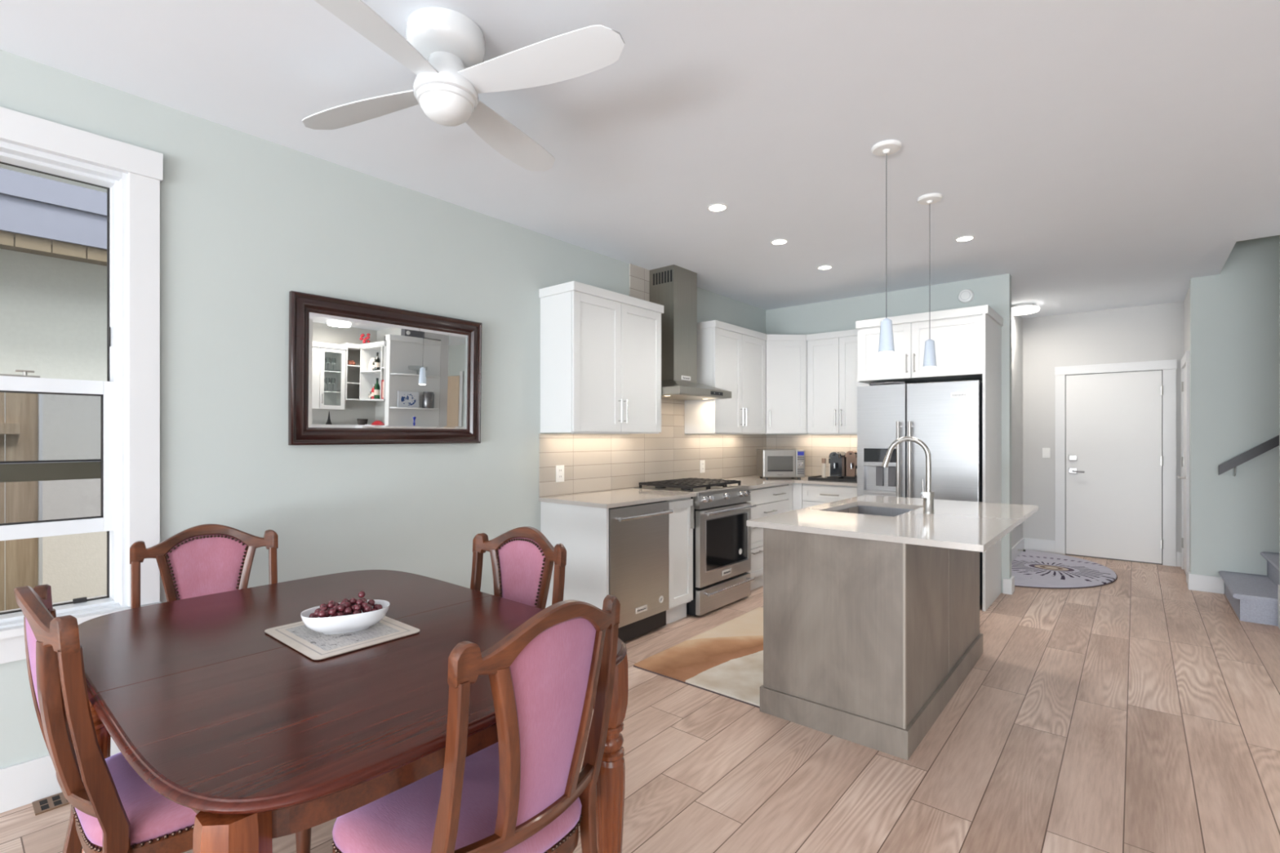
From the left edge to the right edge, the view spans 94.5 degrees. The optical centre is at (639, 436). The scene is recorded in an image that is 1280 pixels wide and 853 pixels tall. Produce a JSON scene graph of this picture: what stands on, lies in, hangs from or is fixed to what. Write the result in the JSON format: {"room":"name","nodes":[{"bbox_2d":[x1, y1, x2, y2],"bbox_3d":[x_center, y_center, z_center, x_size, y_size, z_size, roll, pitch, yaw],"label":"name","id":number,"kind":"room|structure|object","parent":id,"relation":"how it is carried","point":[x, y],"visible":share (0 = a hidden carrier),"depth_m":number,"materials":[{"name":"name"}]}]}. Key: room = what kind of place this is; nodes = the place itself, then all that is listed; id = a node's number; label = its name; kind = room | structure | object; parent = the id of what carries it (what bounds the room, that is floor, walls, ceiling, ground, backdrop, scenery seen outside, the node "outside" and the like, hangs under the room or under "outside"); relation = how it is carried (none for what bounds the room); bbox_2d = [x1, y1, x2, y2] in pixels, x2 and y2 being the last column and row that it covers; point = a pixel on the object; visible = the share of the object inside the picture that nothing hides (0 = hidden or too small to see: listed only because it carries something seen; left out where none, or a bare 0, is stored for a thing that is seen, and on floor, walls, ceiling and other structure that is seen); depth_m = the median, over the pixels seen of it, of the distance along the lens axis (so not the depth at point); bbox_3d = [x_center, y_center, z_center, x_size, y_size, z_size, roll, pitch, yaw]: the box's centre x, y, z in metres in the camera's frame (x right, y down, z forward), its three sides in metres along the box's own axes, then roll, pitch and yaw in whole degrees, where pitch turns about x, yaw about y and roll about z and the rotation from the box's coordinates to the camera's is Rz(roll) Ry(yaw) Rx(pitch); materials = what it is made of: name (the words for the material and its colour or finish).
{"room":"kitchen dining room","nodes":[
{"label":"kitchen dining room","id":0,"kind":"room"},
{"bbox_2d":[0,49,766,768],"bbox_3d":[-2.651,-0.020,1.859,0.208,2.740,12.650,0,0,40],"label":"wall","id":1,"kind":"structure","parent":0,"point":[247,221],"depth_m":2.98,"materials":[{"name":"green paint"}]},
{"bbox_2d":[0,737,120,813],"bbox_3d":[-3.627,1.272,0.530,0.016,0.155,9.160,0,0,40],"label":"baseboard","id":2,"kind":"structure","parent":1,"relation":"attached to","point":[27,782],"depth_m":2.17,"materials":[{"name":"white paint"}]},
{"bbox_2d":[0,106,163,663],"bbox_3d":[-2.439,-0.178,2.083,0.245,1.987,1.165,0,0,40],"label":"window","id":3,"kind":"structure","parent":1,"relation":"in","point":[127,468],"depth_m":2.39,"materials":[{"name":"white paint"}]},
{"bbox_2d":[288,290,482,445],"bbox_3d":[-1.329,-0.325,3.237,0.042,0.738,1.060,2,1,41],"label":"wall mirror","id":4,"kind":"object","parent":1,"relation":"attached to","point":[359,373],"visible":1,"depth_m":3.16,"materials":[{"name":"brown wood"}]},
{"bbox_2d":[555,465,564,482],"bbox_3d":[-0.564,0.265,4.185,0.008,0.118,0.075,0,0,40],"label":"electrical outlet","id":5,"kind":"object","parent":1,"relation":"attached to","point":[559,468],"visible":1,"depth_m":4.18,"materials":[{"name":"white plastic"}]},
{"bbox_2d":[538,280,663,434],"bbox_3d":[-0.246,-0.511,4.299,0.364,0.988,0.954,0,0,40],"label":"upper cabinet","id":6,"kind":"object","parent":1,"relation":"attached to","point":[601,348],"visible":1,"depth_m":4.05,"materials":[{"name":"white paint"}]},
{"bbox_2d":[649,264,731,400],"bbox_3d":[0.352,-0.853,4.900,0.495,1.072,0.745,0,0,40],"label":"range hood","id":7,"kind":"object","parent":1,"relation":"attached to","point":[674,287],"visible":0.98,"depth_m":4.86,"materials":[{"name":"silver metal"}]},
{"bbox_2d":[700,460,705,472],"bbox_3d":[0.588,0.285,5.562,0.008,0.118,0.075,0,0,40],"label":"electrical outlet","id":8,"kind":"object","parent":1,"relation":"attached to","point":[702,462],"visible":1,"depth_m":5.56,"materials":[{"name":"white plastic"}]},
{"bbox_2d":[684,320,767,434],"bbox_3d":[0.831,-0.511,5.586,0.364,0.988,0.935,0,0,40],"label":"upper cabinet","id":9,"kind":"object","parent":1,"relation":"attached to","point":[731,357],"visible":0.97,"depth_m":5.35,"materials":[{"name":"white paint"}]},
{"bbox_2d":[764,333,808,434],"bbox_3d":[1.430,-0.514,6.100,0.624,0.982,0.625,0,0,40],"label":"upper cabinet","id":10,"kind":"object","parent":1,"relation":"attached to","point":[786,355],"visible":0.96,"depth_m":5.87,"materials":[{"name":"white paint"}]},
{"bbox_2d":[0,0,1279,318],"bbox_3d":[1.102,-1.540,0.382,8.000,0.300,15.200,0,0,40],"label":"ceiling","id":11,"kind":"structure","parent":0,"point":[1095,155],"depth_m":2.63,"materials":[{"name":"white paint"}]},
{"bbox_2d":[302,0,624,171],"bbox_3d":[-0.669,-1.239,2.045,0.974,0.302,0.974,0,0,-22],"label":"ceiling fan","id":12,"kind":"object","parent":11,"relation":"hanging from","point":[444,47],"visible":1,"depth_m":1.96,"materials":[{"name":"white plastic"}]},
{"bbox_2d":[706,203,727,212],"bbox_3d":[0.470,-1.387,3.598,0.124,0.005,0.124,0,0,40],"label":"recessed light","id":13,"kind":"object","parent":11,"relation":"in","point":[716,207],"visible":1,"depth_m":3.60,"materials":[{"name":"white plastic"}]},
{"bbox_2d":[770,239,787,244],"bbox_3d":[0.995,-1.387,4.232,0.124,0.005,0.124,0,0,40],"label":"recessed light","id":14,"kind":"object","parent":11,"relation":"in","point":[776,242],"visible":1,"depth_m":4.23,"materials":[{"name":"white plastic"}]},
{"bbox_2d":[817,265,832,270],"bbox_3d":[1.522,-1.387,4.875,0.124,0.005,0.124,0,0,40],"label":"recessed light","id":15,"kind":"object","parent":11,"relation":"in","point":[822,267],"visible":1,"depth_m":4.87,"materials":[{"name":"white plastic"}]},
{"bbox_2d":[871,139,901,354],"bbox_3d":[1.183,-0.892,2.841,0.132,0.994,0.132,0,0,40],"label":"pendant light","id":16,"kind":"object","parent":11,"relation":"hanging from","point":[889,147],"visible":1,"depth_m":2.82,"materials":[{"name":"white glass"}]},
{"bbox_2d":[917,193,942,368],"bbox_3d":[1.689,-0.892,3.451,0.132,0.994,0.132,0,0,40],"label":"pendant light","id":17,"kind":"object","parent":11,"relation":"hanging from","point":[929,359],"visible":1,"depth_m":3.43,"materials":[{"name":"white glass"}]},
{"bbox_2d":[955,235,974,241],"bbox_3d":[2.285,-1.387,4.164,0.124,0.005,0.124,0,0,40],"label":"recessed light","id":18,"kind":"object","parent":11,"relation":"in","point":[964,238],"visible":1,"depth_m":4.16,"materials":[{"name":"white plastic"}]},
{"bbox_2d":[1011,302,1039,315],"bbox_3d":[4.055,-1.346,6.282,0.310,0.088,0.310,0,0,40],"label":"ceiling lamp","id":19,"kind":"object","parent":11,"relation":"attached to","point":[1024,308],"visible":0.8,"depth_m":6.19,"materials":[{"name":"white plastic"}]},
{"bbox_2d":[0,554,1279,852],"bbox_3d":[1.102,1.400,0.382,8.000,0.100,15.200,0,0,40],"label":"floor","id":20,"kind":"structure","parent":0,"point":[1138,712],"depth_m":2.49,"materials":[{"name":"brown wood"}]},
{"bbox_2d":[31,791,70,815],"bbox_3d":[-2.087,1.347,2.264,0.108,0.007,0.325,0,0,40],"label":"floor vent","id":21,"kind":"object","parent":20,"relation":"in","point":[49,803],"visible":0.25,"depth_m":2.17,"materials":[{"name":"beige metal"}]},
{"bbox_2d":[13,584,311,852],"bbox_3d":[-1.279,0.854,1.619,0.511,0.992,0.596,0,0,40],"label":"dining chair","id":22,"kind":"object","parent":20,"relation":"on","point":[113,810],"visible":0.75,"depth_m":1.36,"materials":[{"name":"brown wood"}]},
{"bbox_2d":[129,524,278,608],"bbox_3d":[-1.577,0.854,2.190,0.511,0.992,0.596,0,0,-40],"label":"dining chair","id":23,"kind":"object","parent":20,"relation":"on","point":[204,559],"visible":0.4,"depth_m":2.38,"materials":[{"name":"pink fabric"}]},
{"bbox_2d":[78,569,628,852],"bbox_3d":[-0.911,0.970,1.792,1.624,0.760,1.120,0,0,40],"label":"dining table","id":24,"kind":"object","parent":20,"relation":"on","point":[264,740],"visible":0.63,"depth_m":1.36,"materials":[{"name":"brown wood"}]},
{"bbox_2d":[264,616,419,660],"bbox_3d":[-0.895,0.587,1.782,0.376,0.006,0.304,0,0,39],"label":"placemat","id":25,"kind":"object","parent":24,"relation":"on","point":[316,646],"visible":0.73,"depth_m":1.71,"materials":[{"name":"white fabric"}]},
{"bbox_2d":[300,600,390,634],"bbox_3d":[-0.889,0.553,1.793,0.242,0.062,0.157,0,0,-28],"label":"fruit bowl","id":26,"kind":"object","parent":25,"relation":"on","point":[361,621],"visible":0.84,"depth_m":1.74,"materials":[{"name":"white ceramic"}]},
{"bbox_2d":[309,591,382,617],"bbox_3d":[-0.888,0.523,1.792,0.198,0.095,0.122,0,0,-33],"label":"grape bunch","id":27,"kind":"object","parent":26,"relation":"in","point":[353,606],"visible":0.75,"depth_m":1.77,"materials":[{"name":"red food"}]},
{"bbox_2d":[331,594,620,852],"bbox_3d":[-0.389,0.854,1.449,0.596,0.992,0.511,0,0,38],"label":"dining chair","id":28,"kind":"object","parent":20,"relation":"on","point":[526,791],"visible":0.98,"depth_m":1.31,"materials":[{"name":"pink fabric"}]},
{"bbox_2d":[470,526,566,608],"bbox_3d":[-0.603,0.854,2.102,0.511,0.992,0.596,0,0,34],"label":"dining chair","id":29,"kind":"object","parent":20,"relation":"on","point":[522,558],"visible":0.34,"depth_m":2.31,"materials":[{"name":"pink fabric"}]},
{"bbox_2d":[540,501,608,609],"bbox_3d":[-0.438,0.898,3.871,0.619,0.904,0.020,0,0,40],"label":"end panel","id":30,"kind":"object","parent":20,"relation":"on","point":[583,531],"visible":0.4,"depth_m":3.81,"materials":[{"name":"white paint"}]},
{"bbox_2d":[608,501,673,641],"bbox_3d":[-0.200,0.903,4.093,0.661,0.893,0.614,0,0,40],"label":"dishwasher","id":31,"kind":"object","parent":20,"relation":"on","point":[639,534],"visible":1,"depth_m":3.91,"materials":[{"name":"silver metal"}]},
{"bbox_2d":[663,497,693,624],"bbox_3d":[0.072,0.898,4.466,0.638,0.904,0.300,0,0,40],"label":"base cabinet","id":32,"kind":"object","parent":20,"relation":"on","point":[682,520],"visible":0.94,"depth_m":4.29,"materials":[{"name":"white paint"}]},
{"bbox_2d":[538,488,696,508],"bbox_3d":[-0.136,0.433,4.216,0.639,0.026,0.970,0,0,40],"label":"countertop","id":33,"kind":"structure","parent":32,"relation":"on","point":[628,496],"depth_m":4.05,"materials":[{"name":"grey stone"}]},
{"bbox_2d":[635,477,756,616],"bbox_3d":[0.462,0.856,4.848,0.709,0.965,0.758,0,0,40],"label":"gas range","id":34,"kind":"object","parent":20,"relation":"on","point":[722,535],"visible":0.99,"depth_m":4.61,"materials":[{"name":"silver metal"}]},
{"bbox_2d":[635,484,749,496],"bbox_3d":[0.432,0.431,4.873,0.630,0.027,0.758,0,0,40],"label":"cooktop","id":35,"kind":"object","parent":34,"relation":"in","point":[720,490],"depth_m":4.67,"materials":[{"name":"silver metal"}]},
{"bbox_2d":[633,607,763,707],"bbox_3d":[0.764,1.342,3.784,0.827,0.016,1.515,0,0,40],"label":"kitchen rug","id":36,"kind":"object","parent":20,"relation":"on","point":[726,660],"visible":0.69,"depth_m":3.50,"materials":[{"name":"fabric"}]},
{"bbox_2d":[746,483,792,591],"bbox_3d":[0.963,0.898,5.521,0.650,0.904,0.895,0,0,40],"label":"base cabinet","id":37,"kind":"object","parent":20,"relation":"on","point":[773,500],"visible":0.27,"depth_m":5.22,"materials":[{"name":"white paint"}]},
{"bbox_2d":[721,475,857,488],"bbox_3d":[1.390,0.433,5.556,1.261,0.026,1.511,0,0,40],"label":"countertop","id":38,"kind":"structure","parent":37,"relation":"on","point":[755,481],"depth_m":5.51,"materials":[{"name":"grey stone"}]},
{"bbox_2d":[756,448,804,479],"bbox_3d":[1.409,0.278,5.949,0.405,0.285,0.368,0,0,0],"label":"microwave","id":39,"kind":"object","parent":38,"relation":"on","point":[771,463],"visible":1,"depth_m":5.78,"materials":[{"name":"silver metal"}]},
{"bbox_2d":[767,470,793,471],"bbox_3d":[1.369,0.339,5.781,0.250,0.013,0.005,0,0,0],"label":"handle","id":40,"kind":"object","parent":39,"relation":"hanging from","point":[767,470],"depth_m":5.78,"materials":[{"name":"silver metal"}]},
{"bbox_2d":[808,475,857,482],"bbox_3d":[1.919,0.405,5.653,0.510,0.030,0.345,0,0,40],"label":"tray","id":41,"kind":"object","parent":38,"relation":"on","point":[820,477],"visible":0.57,"depth_m":5.55,"materials":[{"name":"black plastic"}]},
{"bbox_2d":[822,457,826,477],"bbox_3d":[1.792,0.310,5.750,0.026,0.188,0.026,0,0,40],"label":"tube","id":42,"kind":"object","parent":41,"relation":"on","point":[824,459],"visible":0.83,"depth_m":5.74,"materials":[{"name":"brown metal"}]},
{"bbox_2d":[828,457,830,476],"bbox_3d":[1.848,0.310,5.755,0.026,0.188,0.026,0,0,40],"label":"tube","id":43,"kind":"object","parent":41,"relation":"on","point":[828,458],"visible":0.43,"depth_m":5.75,"materials":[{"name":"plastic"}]},
{"bbox_2d":[826,451,846,478],"bbox_3d":[1.880,0.276,5.637,0.116,0.256,0.230,0,0,40],"label":"coffee machine","id":44,"kind":"object","parent":41,"relation":"on","point":[837,459],"visible":0.85,"depth_m":5.60,"materials":[{"name":"black plastic"}]},
{"bbox_2d":[826,475,843,478],"bbox_3d":[1.880,0.393,5.637,0.110,0.022,0.230,0,0,40],"label":"drip tray","id":45,"kind":"object","parent":44,"relation":"on","point":[831,477],"depth_m":5.57,"materials":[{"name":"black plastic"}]},
{"bbox_2d":[843,450,857,479],"bbox_3d":[2.030,0.271,5.622,0.121,0.266,0.230,0,0,40],"label":"coffee machine","id":46,"kind":"object","parent":41,"relation":"on","point":[851,455],"visible":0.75,"depth_m":5.58,"materials":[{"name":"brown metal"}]},
{"bbox_2d":[843,475,856,479],"bbox_3d":[2.030,0.393,5.622,0.114,0.022,0.230,0,0,40],"label":"drip tray","id":47,"kind":"object","parent":46,"relation":"on","point":[846,477],"depth_m":5.54,"materials":[{"name":"black plastic"}]},
{"bbox_2d":[854,465,857,479],"bbox_3d":[2.046,0.331,5.524,0.084,0.146,0.084,0,0,40],"label":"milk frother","id":48,"kind":"object","parent":41,"relation":"on","point":[855,469],"visible":0.16,"depth_m":5.51,"materials":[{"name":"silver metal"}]},
{"bbox_2d":[792,483,857,510],"bbox_3d":[1.888,0.898,5.698,0.655,0.904,0.654,0,0,40],"label":"base cabinet","id":49,"kind":"object","parent":20,"relation":"on","point":[804,495],"visible":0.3,"depth_m":5.51,"materials":[{"name":"white paint"}]},
{"bbox_2d":[760,506,982,759],"bbox_3d":[1.361,0.898,3.294,0.688,0.903,1.588,0,0,40],"label":"kitchen island","id":50,"kind":"object","parent":20,"relation":"on","point":[867,642],"visible":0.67,"depth_m":2.71,"materials":[{"name":"grey wood"}]},
{"bbox_2d":[746,494,1038,551],"bbox_3d":[1.468,0.433,3.259,1.034,0.027,1.687,0,0,40],"label":"island countertop","id":51,"kind":"structure","parent":50,"relation":"on","point":[971,526],"depth_m":2.92,"materials":[{"name":"grey stone"}]},
{"bbox_2d":[833,505,914,516],"bbox_3d":[1.366,0.553,3.456,0.434,0.210,0.649,0,0,40],"label":"sink","id":52,"kind":"object","parent":51,"relation":"in","point":[871,510],"visible":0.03,"depth_m":3.73,"materials":[{"name":"metal"}]},
{"bbox_2d":[881,436,933,513],"bbox_3d":[1.493,0.211,3.308,0.276,0.418,0.065,0,0,40],"label":"kitchen faucet","id":53,"kind":"object","parent":51,"relation":"on","point":[927,495],"visible":1,"depth_m":3.23,"materials":[{"name":"silver metal"}]},
{"bbox_2d":[857,379,982,606],"bbox_3d":[2.454,0.436,5.096,0.931,1.788,0.793,0,0,40],"label":"refrigerator","id":54,"kind":"object","parent":20,"relation":"on","point":[947,416],"visible":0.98,"depth_m":4.81,"materials":[{"name":"silver metal"}]},
{"bbox_2d":[855,304,1003,611],"bbox_3d":[2.506,0.169,5.145,1.019,2.362,0.710,0,0,40],"label":"tall cabinet","id":55,"kind":"object","parent":20,"relation":"on","point":[967,340],"visible":0.94,"depth_m":4.82,"materials":[{"name":"white paint"}]},
{"bbox_2d":[1011,549,1117,588],"bbox_3d":[4.209,1.339,5.912,0.870,0.020,2.040,0,0,40],"label":"mat","id":56,"kind":"object","parent":20,"relation":"on","point":[1030,568],"visible":0.91,"depth_m":5.76,"materials":[{"name":"white fabric"}]},
{"bbox_2d":[1218,551,1279,626],"bbox_3d":[6.132,0.180,3.475,3.852,2.340,0.997,0,0,40],"label":"carpeted stairs","id":57,"kind":"structure","parent":20,"relation":"on","point":[1253,597],"depth_m":4.45,"materials":[{"name":"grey carpet"}]},
{"bbox_2d":[765,273,1011,592],"bbox_3d":[2.273,-0.020,5.877,2.405,2.740,0.128,0,0,40],"label":"wall","id":58,"kind":"structure","parent":0,"point":[995,291],"depth_m":5.68,"materials":[{"name":"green paint"}]},
{"bbox_2d":[806,328,870,434],"bbox_3d":[1.990,-0.511,5.802,0.613,0.988,0.364,0,0,40],"label":"upper cabinet","id":59,"kind":"object","parent":58,"relation":"attached to","point":[833,383],"visible":0.78,"depth_m":5.71,"materials":[{"name":"white paint"}]},
{"bbox_2d":[958,288,973,303],"bbox_3d":[2.894,-1.245,5.260,0.124,0.124,0.037,0,0,40],"label":"smoke detector","id":60,"kind":"object","parent":58,"relation":"attached to","point":[966,295],"visible":1,"depth_m":5.25,"materials":[{"name":"white plastic"}]},
{"bbox_2d":[1003,575,1014,595],"bbox_3d":[3.188,1.285,5.117,0.065,0.130,0.160,0,0,40],"label":"baseboard","id":61,"kind":"structure","parent":58,"relation":"attached to","point":[1008,584],"depth_m":5.06,"materials":[{"name":"white paint"}]},
{"bbox_2d":[1011,315,1022,547],"bbox_3d":[3.787,-0.020,6.226,0.140,2.740,2.350,0,0,40],"label":"wall","id":62,"kind":"structure","parent":0,"point":[1016,320],"depth_m":6.65,"materials":[{"name":"grey paint"}]},
{"bbox_2d":[1011,537,1024,561],"bbox_3d":[3.821,1.275,6.145,0.016,0.150,2.230,0,0,40],"label":"baseboard","id":63,"kind":"structure","parent":62,"relation":"attached to","point":[1020,544],"depth_m":6.59,"materials":[{"name":"white paint"}]},
{"bbox_2d":[1022,301,1183,552],"bbox_3d":[5.121,-0.020,6.590,1.800,2.740,0.120,0,0,40],"label":"wall","id":64,"kind":"structure","parent":0,"point":[1153,332],"depth_m":6.75,"materials":[{"name":"grey paint"}]},
{"bbox_2d":[1024,537,1054,553],"bbox_3d":[4.652,1.275,6.893,0.298,0.150,0.016,0,0,40],"label":"baseboard","id":65,"kind":"structure","parent":64,"relation":"attached to","point":[1037,544],"depth_m":6.88,"materials":[{"name":"white paint"}]},
{"bbox_2d":[1042,448,1049,457],"bbox_3d":[4.704,0.195,6.854,0.075,0.118,0.009,0,0,40],"label":"light switch","id":66,"kind":"object","parent":64,"relation":"attached to","point":[1046,451],"visible":1,"depth_m":6.85,"materials":[{"name":"white plastic"}]},
{"bbox_2d":[1054,359,1177,566],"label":"door","id":67,"kind":"structure","parent":64,"relation":"in","point":[1115,424],"depth_m":6.45,"materials":[{"name":"white paint"}]},
{"bbox_2d":[1176,551,1181,567],"bbox_3d":[5.580,1.275,6.117,0.059,0.150,0.016,0,0,40],"label":"baseboard","id":68,"kind":"structure","parent":64,"relation":"attached to","point":[1178,553],"depth_m":6.12,"materials":[{"name":"white paint"}]},
{"bbox_2d":[1183,284,1190,355],"bbox_3d":[5.322,-0.020,5.685,0.100,2.740,1.110,0,0,40],"label":"wall","id":69,"kind":"structure","parent":0,"point":[1187,300],"depth_m":5.70,"materials":[{"name":"grey paint"}]},
{"bbox_2d":[1177,351,1190,583],"bbox_3d":[5.280,0.285,5.756,0.096,2.130,0.855,0,0,40],"label":"door","id":70,"kind":"structure","parent":69,"relation":"in","point":[1185,361],"depth_m":5.73,"materials":[{"name":"white paint"}]},
{"bbox_2d":[1190,235,1279,577],"bbox_3d":[6.502,-1.300,3.896,4.225,5.300,0.120,0,0,40],"label":"wall","id":71,"kind":"structure","parent":0,"point":[1234,312],"depth_m":5.02,"materials":[{"name":"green paint"}]},
{"bbox_2d":[1188,573,1224,594],"bbox_3d":[4.912,1.280,5.137,0.226,0.140,0.016,0,0,40],"label":"baseboard","id":72,"kind":"structure","parent":71,"relation":"attached to","point":[1196,582],"depth_m":5.13,"materials":[{"name":"white paint"}]},
{"bbox_2d":[1218,435,1279,475],"bbox_3d":[5.863,-0.585,4.290,2.400,1.849,0.095,0,0,40],"label":"handrail","id":73,"kind":"object","parent":71,"relation":"attached to","point":[1273,442],"visible":1,"depth_m":4.91,"materials":[{"name":"grey"}]},
{"bbox_2d":[1279,235,1279,585],"bbox_3d":[5.939,-1.300,2.907,3.820,5.300,0.120,0,0,40],"label":"wall partition","id":74,"kind":"structure","parent":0,"point":[1279,235],"depth_m":4.17,"materials":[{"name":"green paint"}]},
{"bbox_2d":[1277,584,1279,629],"bbox_3d":[4.474,1.200,4.133,0.010,0.300,0.141,0,0,40],"label":"trim","id":75,"kind":"structure","parent":74,"relation":"attached to","point":[1278,585],"depth_m":4.17,"materials":[{"name":"white paint"}]},
{"label":"outside","id":76,"kind":"structure","parent":0,"visible":0},
{"bbox_3d":[-3.586,1.500,3.000,2.650,0.100,12.000,0,0,40],"label":"gravel ground","id":77,"kind":"structure","parent":76,"visible":0},
{"bbox_2d":[0,392,42,611],"bbox_3d":[-3.910,0.570,2.479,0.070,1.760,1.985,0,0,40],"label":"wooden fence","id":78,"kind":"object","parent":77,"relation":"on","point":[22,428],"visible":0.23,"depth_m":3.18,"materials":[{"name":"brown wood"}]},
{"bbox_2d":[0,168,106,610],"bbox_3d":[-3.961,-0.770,3.313,0.672,4.440,12.000,0,0,40],"label":"house","id":79,"kind":"structure","parent":77,"relation":"on","point":[53,233],"depth_m":3.70,"materials":[{"name":"paint"}]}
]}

